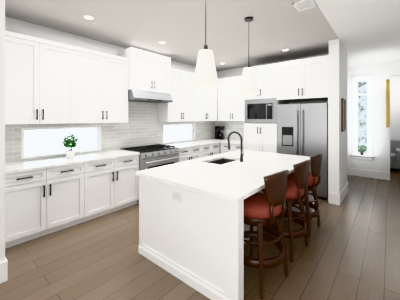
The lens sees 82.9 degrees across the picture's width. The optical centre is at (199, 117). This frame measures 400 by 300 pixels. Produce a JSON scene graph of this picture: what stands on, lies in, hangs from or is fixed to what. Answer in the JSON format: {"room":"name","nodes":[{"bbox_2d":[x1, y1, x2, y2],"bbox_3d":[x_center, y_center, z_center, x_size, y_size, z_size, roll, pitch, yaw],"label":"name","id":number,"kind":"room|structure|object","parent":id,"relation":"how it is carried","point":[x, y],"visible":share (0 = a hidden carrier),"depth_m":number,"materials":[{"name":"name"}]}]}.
{"room":"kitchen","nodes":[
{"label":"kitchen","id":0,"kind":"room"},
{"bbox_2d":[0,0,4,262],"bbox_3d":[-2.335,0.070,2.468,1.250,2.900,0.120,0,0,40],"label":"wall","id":1,"kind":"structure","parent":0,"point":[2,130],"depth_m":2.10,"materials":[{"name":"white paint"}]},
{"bbox_2d":[0,257,7,281],"bbox_3d":[-2.032,1.425,2.303,0.606,0.190,0.016,0,0,40],"label":"baseboard","id":2,"kind":"structure","parent":1,"relation":"attached to","point":[3,265],"depth_m":2.10,"materials":[{"name":"white paint"}]},
{"bbox_2d":[5,16,196,162],"bbox_3d":[-1.720,0.070,4.289,0.150,2.900,10.360,0,0,40],"label":"wall","id":3,"kind":"structure","parent":0,"point":[13,25],"depth_m":3.64,"materials":[{"name":"white paint"}]},
{"bbox_2d":[5,31,80,123],"bbox_3d":[-2.306,-0.500,3.207,0.325,1.160,1.007,0,0,40],"label":"upper cabinet","id":4,"kind":"object","parent":3,"relation":"attached to","point":[48,82],"depth_m":3.10,"materials":[{"name":"white paint"}]},
{"bbox_2d":[21,126,100,158],"bbox_3d":[-2.198,0.365,3.685,0.114,0.440,1.160,0,0,40],"label":"window","id":5,"kind":"structure","parent":3,"relation":"in","point":[38,142],"depth_m":3.56,"materials":[{"name":"white glass"}]},
{"bbox_2d":[81,48,128,122],"bbox_3d":[-1.747,-0.500,3.873,0.325,1.160,0.973,0,0,40],"label":"upper cabinet","id":6,"kind":"object","parent":3,"relation":"attached to","point":[104,77],"depth_m":3.78,"materials":[{"name":"white paint"}]},
{"bbox_2d":[5,101,214,162],"bbox_3d":[-1.162,0.050,4.833,0.006,1.140,5.010,0,0,40],"label":"tile backsplash","id":7,"kind":"structure","parent":3,"relation":"attached to","point":[142,126],"depth_m":4.53,"materials":[{"name":"white tile"}]},
{"bbox_2d":[119,47,172,94],"bbox_3d":[-1.091,-0.900,4.585,0.415,0.760,0.954,0,0,40],"label":"upper cabinet","id":8,"kind":"object","parent":3,"relation":"attached to","point":[148,71],"depth_m":4.40,"materials":[{"name":"white paint"}]},
{"bbox_2d":[128,89,172,102],"bbox_3d":[-1.059,-0.421,4.558,0.500,0.191,0.946,0,0,40],"label":"range hood","id":9,"kind":"object","parent":8,"relation":"attached to","point":[144,96],"visible":0.88,"depth_m":4.36,"materials":[{"name":"metal"}]},
{"bbox_2d":[158,69,196,121],"bbox_3d":[-0.522,-0.500,5.333,0.325,1.160,0.914,0,0,40],"label":"upper cabinet","id":10,"kind":"object","parent":3,"relation":"attached to","point":[183,107],"depth_m":5.20,"materials":[{"name":"white paint"}]},
{"bbox_2d":[163,123,194,142],"bbox_3d":[-0.534,0.365,5.669,0.114,0.440,1.120,0,0,40],"label":"window","id":11,"kind":"structure","parent":3,"relation":"in","point":[177,132],"depth_m":5.66,"materials":[{"name":"white glass"}]},
{"bbox_2d":[197,86,216,120],"bbox_3d":[0.020,-0.500,5.979,0.325,1.160,1.012,0,0,40],"label":"upper cabinet","id":12,"kind":"object","parent":3,"relation":"attached to","point":[206,96],"depth_m":5.93,"materials":[{"name":"white paint"}]},
{"bbox_2d":[0,168,399,299],"bbox_3d":[2.015,1.570,2.519,8.150,0.100,12.450,0,0,40],"label":"floor","id":13,"kind":"structure","parent":0,"point":[351,251],"depth_m":2.40,"materials":[{"name":"brown wood"}]},
{"bbox_2d":[5,162,88,248],"bbox_3d":[-2.185,1.081,3.126,0.615,0.879,1.000,0,0,40],"label":"base cabinet","id":14,"kind":"object","parent":13,"relation":"on","point":[44,196],"depth_m":2.89,"materials":[{"name":"white paint"}]},
{"bbox_2d":[5,150,136,173],"bbox_3d":[-1.903,0.623,3.446,0.636,0.035,1.892,0,0,40],"label":"countertop","id":15,"kind":"structure","parent":14,"relation":"on","point":[44,163],"depth_m":3.23,"materials":[{"name":"white stone"}]},
{"bbox_2d":[54,132,85,158],"bbox_3d":[-1.974,0.407,3.429,0.326,0.395,0.453,0,0,40],"label":"plant","id":16,"kind":"object","parent":15,"relation":"on","point":[69,144],"visible":1,"depth_m":3.39,"materials":[{"name":"green plant"}]},
{"bbox_2d":[89,154,139,219],"bbox_3d":[-1.622,1.081,3.797,0.615,0.879,0.992,0,0,40],"label":"base cabinet","id":17,"kind":"object","parent":13,"relation":"on","point":[114,182],"depth_m":3.60,"materials":[{"name":"white paint"}]},
{"bbox_2d":[121,144,179,203],"bbox_3d":[-0.954,1.048,4.491,0.742,0.944,0.918,0,0,40],"label":"range","id":18,"kind":"object","parent":13,"relation":"on","point":[154,155],"visible":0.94,"depth_m":4.28,"materials":[{"name":"metal"}]},
{"bbox_2d":[176,146,204,161],"bbox_3d":[-0.442,1.081,5.203,0.615,0.879,0.818,0,0,40],"label":"base cabinet","id":19,"kind":"object","parent":13,"relation":"on","point":[190,152],"depth_m":5.03,"materials":[{"name":"white paint"}]},
{"bbox_2d":[165,138,227,149],"bbox_3d":[-0.003,0.623,5.709,0.636,0.035,2.158,0,0,40],"label":"countertop","id":20,"kind":"structure","parent":19,"relation":"on","point":[207,142],"depth_m":5.38,"materials":[{"name":"white stone"}]},
{"bbox_2d":[215,126,223,139],"bbox_3d":[0.573,0.420,6.458,0.235,0.369,0.170,0,0,40],"label":"coffee maker","id":21,"kind":"object","parent":20,"relation":"on","point":[219,134],"visible":1,"depth_m":6.41,"materials":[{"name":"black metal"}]},
{"bbox_2d":[205,142,220,156],"bbox_3d":[0.007,1.081,5.738,0.615,0.879,0.818,0,0,40],"label":"base cabinet","id":22,"kind":"object","parent":13,"relation":"on","point":[215,149],"depth_m":5.65,"materials":[{"name":"white paint"}]},
{"bbox_2d":[229,139,243,145],"bbox_3d":[1.018,0.623,5.847,0.752,0.035,0.635,0,0,40],"label":"countertop","id":23,"kind":"structure","parent":22,"relation":"on","point":[235,142],"depth_m":5.60,"materials":[{"name":"white stone"}]},
{"bbox_2d":[138,159,313,299],"bbox_3d":[0.510,1.080,3.038,1.337,0.879,2.290,0,0,40],"label":"kitchen island","id":24,"kind":"object","parent":13,"relation":"on","point":[193,227],"depth_m":2.05,"materials":[{"name":"white paint"}]},
{"bbox_2d":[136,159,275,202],"bbox_3d":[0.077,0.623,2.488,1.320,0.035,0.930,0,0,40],"label":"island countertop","id":25,"kind":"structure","parent":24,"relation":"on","point":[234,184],"depth_m":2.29,"materials":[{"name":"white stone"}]},
{"bbox_2d":[200,155,293,174],"bbox_3d":[0.562,0.623,3.066,1.320,0.035,0.580,0,0,40],"label":"island countertop","id":26,"kind":"structure","parent":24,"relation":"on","point":[252,164],"depth_m":2.95,"materials":[{"name":"white stone"}]},
{"bbox_2d":[227,131,244,161],"bbox_3d":[0.512,0.397,3.222,0.250,0.419,0.087,0,0,40],"label":"faucet","id":27,"kind":"object","parent":26,"relation":"on","point":[241,140],"depth_m":3.15,"materials":[{"name":"black metal"}]},
{"bbox_2d":[221,142,243,153],"bbox_3d":[1.007,1.081,5.869,0.797,0.879,0.614,0,0,40],"label":"base cabinet","id":28,"kind":"object","parent":13,"relation":"on","point":[224,145],"depth_m":5.73,"materials":[{"name":"white paint"}]},
{"bbox_2d":[244,170,288,298],"bbox_3d":[0.551,0.990,2.184,0.532,1.060,0.568,0,0,-41],"label":"stool","id":29,"kind":"object","parent":13,"relation":"on","point":[261,210],"visible":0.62,"depth_m":1.98,"materials":[{"name":"brown wood"}]},
{"bbox_2d":[244,63,288,152],"bbox_3d":[1.559,0.185,5.294,0.778,2.670,0.787,0,0,40],"label":"tall cabinet","id":30,"kind":"object","parent":13,"relation":"on","point":[260,110],"depth_m":4.96,"materials":[{"name":"white paint"}]},
{"bbox_2d":[256,159,309,262],"bbox_3d":[0.985,0.990,2.670,0.532,1.060,0.568,0,0,-45],"label":"stool","id":31,"kind":"object","parent":13,"relation":"on","point":[295,194],"visible":0.69,"depth_m":2.46,"materials":[{"name":"brown wood"}]},
{"bbox_2d":[281,153,322,237],"bbox_3d":[1.384,0.990,3.146,0.568,1.060,0.532,0,0,43],"label":"stool","id":32,"kind":"object","parent":13,"relation":"on","point":[316,164],"visible":0.52,"depth_m":2.93,"materials":[{"name":"brown wood"}]},
{"bbox_2d":[277,102,327,199],"bbox_3d":[2.188,0.615,4.700,0.926,1.810,0.806,0,0,40],"label":"fridge","id":33,"kind":"object","parent":13,"relation":"on","point":[302,129],"visible":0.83,"depth_m":4.36,"materials":[{"name":"silver metal"}]},
{"bbox_2d":[390,140,399,171],"bbox_3d":[5.690,1.100,6.719,0.480,0.840,0.950,0,0,40],"label":"sofa","id":34,"kind":"object","parent":13,"relation":"on","point":[394,154],"visible":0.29,"depth_m":6.38,"materials":[{"name":"grey fabric"}]},
{"bbox_2d":[5,0,399,70],"bbox_3d":[2.015,-1.430,2.519,8.150,0.100,12.450,0,0,40],"label":"ceiling","id":35,"kind":"structure","parent":0,"point":[276,27],"depth_m":3.42,"materials":[{"name":"beige paint"}]},
{"bbox_2d":[83,15,93,19],"bbox_3d":[-1.528,-1.378,3.110,0.140,0.004,0.140,0,0,40],"label":"recessed light","id":36,"kind":"object","parent":35,"relation":"in","point":[88,17],"visible":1,"depth_m":3.10,"materials":[{"name":"white paint"}]},
{"bbox_2d":[193,0,218,86],"bbox_3d":[0.059,-0.857,2.326,0.264,1.044,0.264,0,0,40],"label":"pendant light","id":37,"kind":"object","parent":35,"relation":"hanging from","point":[205,74],"visible":1,"depth_m":2.25,"materials":[{"name":"white glass"}]},
{"bbox_2d":[239,17,258,94],"bbox_3d":[0.676,-0.857,3.140,0.264,1.044,0.264,0,0,40],"label":"pendant light","id":38,"kind":"object","parent":35,"relation":"hanging from","point":[248,86],"visible":1,"depth_m":3.07,"materials":[{"name":"white glass"}]},
{"bbox_2d":[292,0,316,10],"bbox_3d":[1.271,-1.374,2.752,0.210,0.012,0.250,0,0,40],"label":"ceiling vent","id":39,"kind":"object","parent":35,"relation":"in","point":[301,5],"visible":0.98,"depth_m":2.75,"materials":[{"name":"white metal"}]},
{"bbox_2d":[216,53,328,103],"bbox_3d":[1.701,0.070,5.792,3.160,2.900,0.140,0,0,40],"label":"wall","id":40,"kind":"structure","parent":0,"point":[235,72],"depth_m":6.16,"materials":[{"name":"white paint"}]},
{"bbox_2d":[221,77,232,120],"bbox_3d":[0.784,-0.500,6.246,0.550,1.160,0.324,0,0,40],"label":"upper cabinet","id":41,"kind":"object","parent":40,"relation":"attached to","point":[226,84],"depth_m":6.09,"materials":[{"name":"white paint"}]},
{"bbox_2d":[215,121,243,139],"bbox_3d":[0.991,0.343,6.292,1.370,0.526,0.006,0,0,40],"label":"tile backsplash","id":42,"kind":"structure","parent":40,"relation":"attached to","point":[238,126],"depth_m":6.35,"materials":[{"name":"white tile"}]},
{"bbox_2d":[233,76,243,120],"bbox_3d":[1.154,-0.500,5.935,0.657,1.160,0.324,0,0,40],"label":"upper cabinet","id":43,"kind":"object","parent":40,"relation":"attached to","point":[238,99],"depth_m":5.88,"materials":[{"name":"white paint"}]},
{"bbox_2d":[276,55,328,102],"bbox_3d":[2.201,-0.765,4.763,1.010,0.770,0.775,0,0,40],"label":"upper cabinet","id":44,"kind":"object","parent":40,"relation":"attached to","point":[306,79],"depth_m":4.42,"materials":[{"name":"white paint"}]},
{"bbox_2d":[329,39,347,193],"bbox_3d":[2.690,0.070,4.388,0.160,2.900,1.020,0,0,40],"label":"wall","id":45,"kind":"structure","parent":0,"point":[338,91],"depth_m":4.02,"materials":[{"name":"white paint"}]},
{"bbox_2d":[337,182,348,205],"bbox_3d":[2.738,1.425,4.324,0.036,0.190,1.016,0,0,40],"label":"baseboard","id":46,"kind":"structure","parent":45,"relation":"attached to","point":[341,196],"depth_m":4.13,"materials":[{"name":"white paint"}]},
{"bbox_2d":[341,98,345,131],"bbox_3d":[2.691,-0.055,4.243,0.025,0.610,0.360,0,0,40],"label":"framed picture","id":47,"kind":"object","parent":45,"relation":"attached to","point":[343,114],"visible":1,"depth_m":4.26,"materials":[{"name":"brown wood"}]},
{"bbox_2d":[348,60,399,172],"bbox_3d":[3.273,0.070,6.763,4.320,2.900,0.150,0,0,40],"label":"wall","id":48,"kind":"structure","parent":0,"point":[382,72],"depth_m":5.68,"materials":[{"name":"white paint"}]},
{"bbox_2d":[351,75,373,159],"bbox_3d":[4.226,-0.013,5.892,0.470,2.165,0.160,0,0,40],"label":"window","id":49,"kind":"structure","parent":48,"relation":"in","point":[362,110],"depth_m":5.91,"materials":[{"name":"white paint"}]},
{"bbox_2d":[357,145,366,154],"bbox_3d":[4.180,0.819,5.859,0.208,0.269,0.072,0,0,40],"label":"plant","id":50,"kind":"object","parent":49,"relation":"on","point":[361,150],"visible":1,"depth_m":5.85,"materials":[{"name":"plant"}]},
{"bbox_2d":[348,168,389,179],"bbox_3d":[3.097,1.425,6.803,4.000,0.190,0.016,0,0,40],"label":"baseboard","id":51,"kind":"structure","parent":48,"relation":"attached to","point":[351,171],"depth_m":5.77,"materials":[{"name":"white paint"}]},
{"bbox_2d":[386,79,388,126],"bbox_3d":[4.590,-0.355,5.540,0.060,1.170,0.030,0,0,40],"label":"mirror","id":52,"kind":"object","parent":48,"relation":"attached to","point":[387,103],"visible":0.96,"depth_m":5.54,"materials":[{"name":"gold metal"}]},
{"bbox_2d":[390,76,399,139],"bbox_3d":[5.376,0.070,6.461,0.710,2.900,2.090,0,0,40],"label":"wall","id":53,"kind":"structure","parent":0,"point":[394,107],"depth_m":7.04,"materials":[{"name":"white paint"}]}
]}

